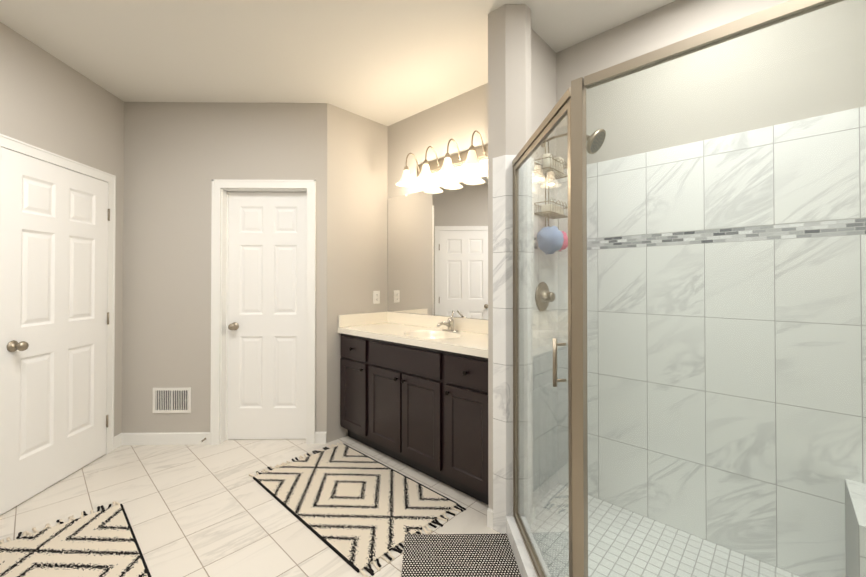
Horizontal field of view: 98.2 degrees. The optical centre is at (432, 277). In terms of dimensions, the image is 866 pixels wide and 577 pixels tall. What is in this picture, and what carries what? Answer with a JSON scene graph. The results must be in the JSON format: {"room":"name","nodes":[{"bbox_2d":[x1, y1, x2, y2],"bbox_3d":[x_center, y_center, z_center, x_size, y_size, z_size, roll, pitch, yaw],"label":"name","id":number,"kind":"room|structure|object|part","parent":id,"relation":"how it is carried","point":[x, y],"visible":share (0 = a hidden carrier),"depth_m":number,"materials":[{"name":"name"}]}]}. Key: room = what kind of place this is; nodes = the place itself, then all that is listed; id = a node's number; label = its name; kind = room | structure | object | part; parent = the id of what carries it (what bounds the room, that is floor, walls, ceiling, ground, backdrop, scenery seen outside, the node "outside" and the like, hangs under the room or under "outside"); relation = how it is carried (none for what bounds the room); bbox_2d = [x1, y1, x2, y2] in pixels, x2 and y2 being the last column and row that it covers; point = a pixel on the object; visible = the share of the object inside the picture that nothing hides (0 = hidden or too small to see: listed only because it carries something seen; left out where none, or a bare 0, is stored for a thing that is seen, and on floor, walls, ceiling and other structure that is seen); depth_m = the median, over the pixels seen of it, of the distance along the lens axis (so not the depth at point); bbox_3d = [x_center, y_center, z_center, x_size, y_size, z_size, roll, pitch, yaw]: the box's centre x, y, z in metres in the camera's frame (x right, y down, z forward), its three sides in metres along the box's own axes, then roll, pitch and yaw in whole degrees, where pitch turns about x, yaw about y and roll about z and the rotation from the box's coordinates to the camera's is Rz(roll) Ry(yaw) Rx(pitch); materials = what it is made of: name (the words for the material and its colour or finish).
{"room":"bathroom","nodes":[
{"label":"bathroom","id":0,"kind":"room"},
{"bbox_2d":[0,436,500,576],"bbox_3d":[-0.253,1.311,1.155,4.401,0.001,4.632,0,-1,-1],"label":"floor","id":1,"kind":"structure","parent":0,"point":[205,510],"depth_m":2.13,"materials":[{"name":"tile"}]},
{"bbox_2d":[0,501,150,576],"bbox_3d":[-1.617,1.309,1.524,1.301,0.017,0.720,0,-1,43],"label":"area rug","id":2,"kind":"object","parent":1,"relation":"on","point":[103,542],"visible":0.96,"depth_m":1.80,"materials":[{"name":"beige fabric"}]},
{"bbox_2d":[249,441,465,576],"bbox_3d":[-0.518,1.316,2.329,1.300,0.017,0.717,0,-1,43],"label":"area rug","id":3,"kind":"object","parent":1,"relation":"on","point":[356,511],"visible":0.85,"depth_m":2.20,"materials":[{"name":"beige fabric"}]},
{"bbox_2d":[338,310,487,504],"bbox_3d":[-0.054,0.788,2.749,1.518,1.075,0.547,0,-1,43],"label":"bathroom vanity","id":4,"kind":"object","parent":1,"relation":"on","point":[414,391],"visible":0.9,"depth_m":2.51,"materials":[{"name":"black wood"}]},
{"bbox_2d":[437,310,458,331],"bbox_3d":[0.103,0.328,2.802,0.156,0.155,0.212,0,-1,43],"label":"faucet","id":5,"kind":"object","parent":4,"relation":"on","point":[452,323],"depth_m":2.83,"materials":[{"name":"grey metal"}]},
{"bbox_2d":[401,534,520,576],"bbox_3d":[0.165,1.295,1.447,0.600,0.010,0.900,0,-1,-1],"label":"bath mat","id":6,"kind":"object","parent":1,"relation":"on","point":[458,555],"visible":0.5,"depth_m":1.74,"materials":[{"name":"grey fabric"}]},
{"bbox_2d":[506,516,552,576],"bbox_3d":[0.789,1.262,1.220,1.655,0.100,0.679,0,-1,43],"label":"trim","id":7,"kind":"structure","parent":1,"relation":"on","point":[523,560],"depth_m":1.70,"materials":[{"name":"tile"}]},
{"bbox_2d":[512,88,572,576],"bbox_3d":[0.418,0.306,1.561,0.061,1.818,0.743,0,-1,-2],"label":"shower door","id":8,"kind":"structure","parent":7,"relation":"on","point":[557,115],"depth_m":1.50,"materials":[{"name":"clear glass"}]},
{"bbox_2d":[571,0,865,576],"bbox_3d":[0.816,0.299,0.807,1.038,1.818,0.034,0,-1,43],"label":"shower panel","id":9,"kind":"object","parent":7,"relation":"on","point":[774,15],"visible":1,"depth_m":0.99,"materials":[{"name":"clear glass"}]},
{"bbox_2d":[530,484,798,576],"bbox_3d":[0.986,1.291,1.393,1.604,0.044,1.100,0,-1,43],"label":"shower floor","id":10,"kind":"structure","parent":1,"relation":"on","point":[736,560],"depth_m":1.75,"materials":[{"name":"tile"}]},
{"bbox_2d":[845,479,865,576],"bbox_3d":[1.664,1.036,1.232,0.389,0.460,0.391,0,-1,43],"label":"shower bench","id":11,"kind":"object","parent":10,"relation":"on","point":[854,568],"depth_m":1.34,"materials":[{"name":"tile"}]},
{"bbox_2d":[0,0,675,125],"bbox_3d":[-0.253,-1.429,1.180,4.401,0.001,4.632,0,-1,-1],"label":"ceiling","id":12,"kind":"structure","parent":0,"point":[387,62],"depth_m":2.27,"materials":[{"name":"white paint"}]},
{"bbox_2d":[0,0,865,442],"bbox_3d":[-0.794,-0.055,1.567,4.421,2.740,3.300,0,-1,43],"label":"wall","id":13,"kind":"structure","parent":0,"point":[164,162],"depth_m":3.00,"materials":[{"name":"grey paint"}]},
{"bbox_2d":[0,147,109,514],"bbox_3d":[-2.388,0.298,2.450,0.083,2.030,0.768,0,-1,-5],"label":"door","id":14,"kind":"structure","parent":13,"relation":"in","point":[54,313],"depth_m":2.37,"materials":[{"name":"painted wood"},{"name":"brushed nickel"}]},
{"bbox_2d":[0,134,115,514],"bbox_3d":[-2.422,0.267,2.441,0.021,2.112,0.894,0,-1,-5],"label":"door frame","id":15,"kind":"structure","parent":13,"relation":"attached to","point":[17,146],"depth_m":2.83,"materials":[{"name":"white wood"}]},
{"bbox_2d":[153,387,190,412],"bbox_3d":[-2.082,0.978,2.990,0.300,0.200,0.015,0,-1,-1],"label":"air vent","id":16,"kind":"object","parent":13,"relation":"in","point":[171,400],"visible":1,"depth_m":2.99,"materials":[{"name":"white metal"}]},
{"bbox_2d":[210,179,315,444],"bbox_3d":[-1.356,0.282,3.067,0.824,2.132,0.149,0,-1,-1],"label":"door frame","id":17,"kind":"structure","parent":13,"relation":"attached to","point":[222,189],"depth_m":3.00,"materials":[{"name":"white painted wood"}]},
{"bbox_2d":[228,192,306,438],"bbox_3d":[-1.356,0.309,3.071,0.680,2.030,0.106,0,-1,-1],"label":"back door","id":18,"kind":"structure","parent":13,"relation":"in","point":[267,297],"depth_m":3.09,"materials":[{"name":"white wood"}]},
{"bbox_2d":[114,431,492,528],"bbox_3d":[-1.071,1.272,1.955,2.786,0.093,2.440,0,-1,-1],"label":"baseboard","id":19,"kind":"structure","parent":13,"relation":"attached to","point":[170,438],"depth_m":2.98,"materials":[{"name":"white wood"}]},
{"bbox_2d":[373,291,379,303],"bbox_3d":[-0.507,0.176,3.382,0.009,0.116,0.072,0,-1,43],"label":"electrical outlet plate","id":20,"kind":"object","parent":13,"relation":"attached to","point":[376,297],"visible":1,"depth_m":3.38,"materials":[{"name":"white plastic"}]},
{"bbox_2d":[388,176,487,319],"bbox_3d":[0.133,-0.217,2.951,1.502,1.043,0.008,0,-1,43],"label":"mirror","id":21,"kind":"object","parent":13,"relation":"attached to","point":[437,250],"visible":0.55,"depth_m":3.01,"materials":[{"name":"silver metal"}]},
{"bbox_2d":[395,130,487,186],"bbox_3d":[0.053,-0.897,2.864,0.846,0.276,0.257,0,-1,43],"label":"sconce","id":22,"kind":"object","parent":13,"relation":"attached to","point":[467,160],"visible":0.98,"depth_m":2.84,"materials":[{"name":"white glass"}]},
{"bbox_3d":[0.026,-0.819,2.833,0.846,0.119,0.176,0,-1,43],"label":"lamp shade","id":23,"kind":"part","parent":22,"relation":"part of","materials":[{"name":"beige glass"}]},
{"bbox_2d":[541,129,605,153],"bbox_3d":[0.777,-0.748,2.100,0.354,0.160,0.136,0,-1,43],"label":"shower head","id":24,"kind":"object","parent":13,"relation":"attached to","point":[594,145],"depth_m":2.00},
{"bbox_2d":[534,137,567,253],"bbox_3d":[0.691,-0.477,2.140,0.153,0.696,0.270,0,-1,43],"label":"caddy","id":25,"kind":"object","parent":24,"relation":"hanging from","point":[554,237],"depth_m":2.11,"materials":[{"name":"silver metal"}]},
{"bbox_2d":[557,234,865,576],"bbox_3d":[1.359,0.552,1.797,1.604,1.440,0.008,0,-1,43],"label":"wall tile","id":26,"kind":"structure","parent":13,"relation":"attached to","point":[748,357],"depth_m":1.75,"materials":[{"name":"white tile"}]},
{"bbox_2d":[557,218,865,251],"bbox_3d":[1.359,-0.201,1.804,1.604,0.065,0.006,0,-1,43],"label":"tile band","id":27,"kind":"object","parent":13,"relation":"attached to","point":[741,234],"depth_m":1.74,"materials":[{"name":"tile"}]},
{"bbox_2d":[557,106,865,238],"bbox_3d":[1.359,-0.453,1.806,1.604,0.440,0.008,0,-1,43],"label":"wall tile","id":28,"kind":"structure","parent":13,"relation":"attached to","point":[797,156],"depth_m":1.74,"materials":[{"name":"white tile"}]},
{"bbox_2d":[488,4,556,509],"bbox_3d":[0.562,-0.049,2.160,0.185,2.739,0.582,0,-1,43],"label":"wall","id":29,"kind":"structure","parent":0,"point":[521,78],"depth_m":1.99,"materials":[{"name":"grey paint"}]},
{"bbox_2d":[493,155,534,533],"bbox_3d":[0.424,0.344,1.976,0.159,1.950,0.150,0,-1,43],"label":"wall tiles","id":30,"kind":"structure","parent":29,"relation":"attached to","point":[502,338],"depth_m":1.93,"materials":[{"name":"white tile"}]},
{"bbox_2d":[534,161,556,237],"bbox_3d":[0.624,-0.450,2.188,0.008,0.440,0.442,0,-1,43],"label":"wall tile","id":31,"kind":"structure","parent":29,"relation":"attached to","point":[551,186],"depth_m":2.20,"materials":[{"name":"white tile"}]},
{"bbox_2d":[534,249,557,502],"bbox_3d":[0.623,0.555,2.179,0.008,1.440,0.442,0,-1,43],"label":"wall tile","id":32,"kind":"structure","parent":29,"relation":"attached to","point":[542,407],"depth_m":2.22,"materials":[{"name":"white tile"}]},
{"bbox_2d":[535,282,554,310],"bbox_3d":[0.661,0.110,2.164,0.072,0.172,0.187,0,-1,43],"label":"shower valve","id":33,"kind":"object","parent":32,"relation":"attached to","point":[546,291],"depth_m":2.15,"materials":[{"name":"silver metal"}]}
]}

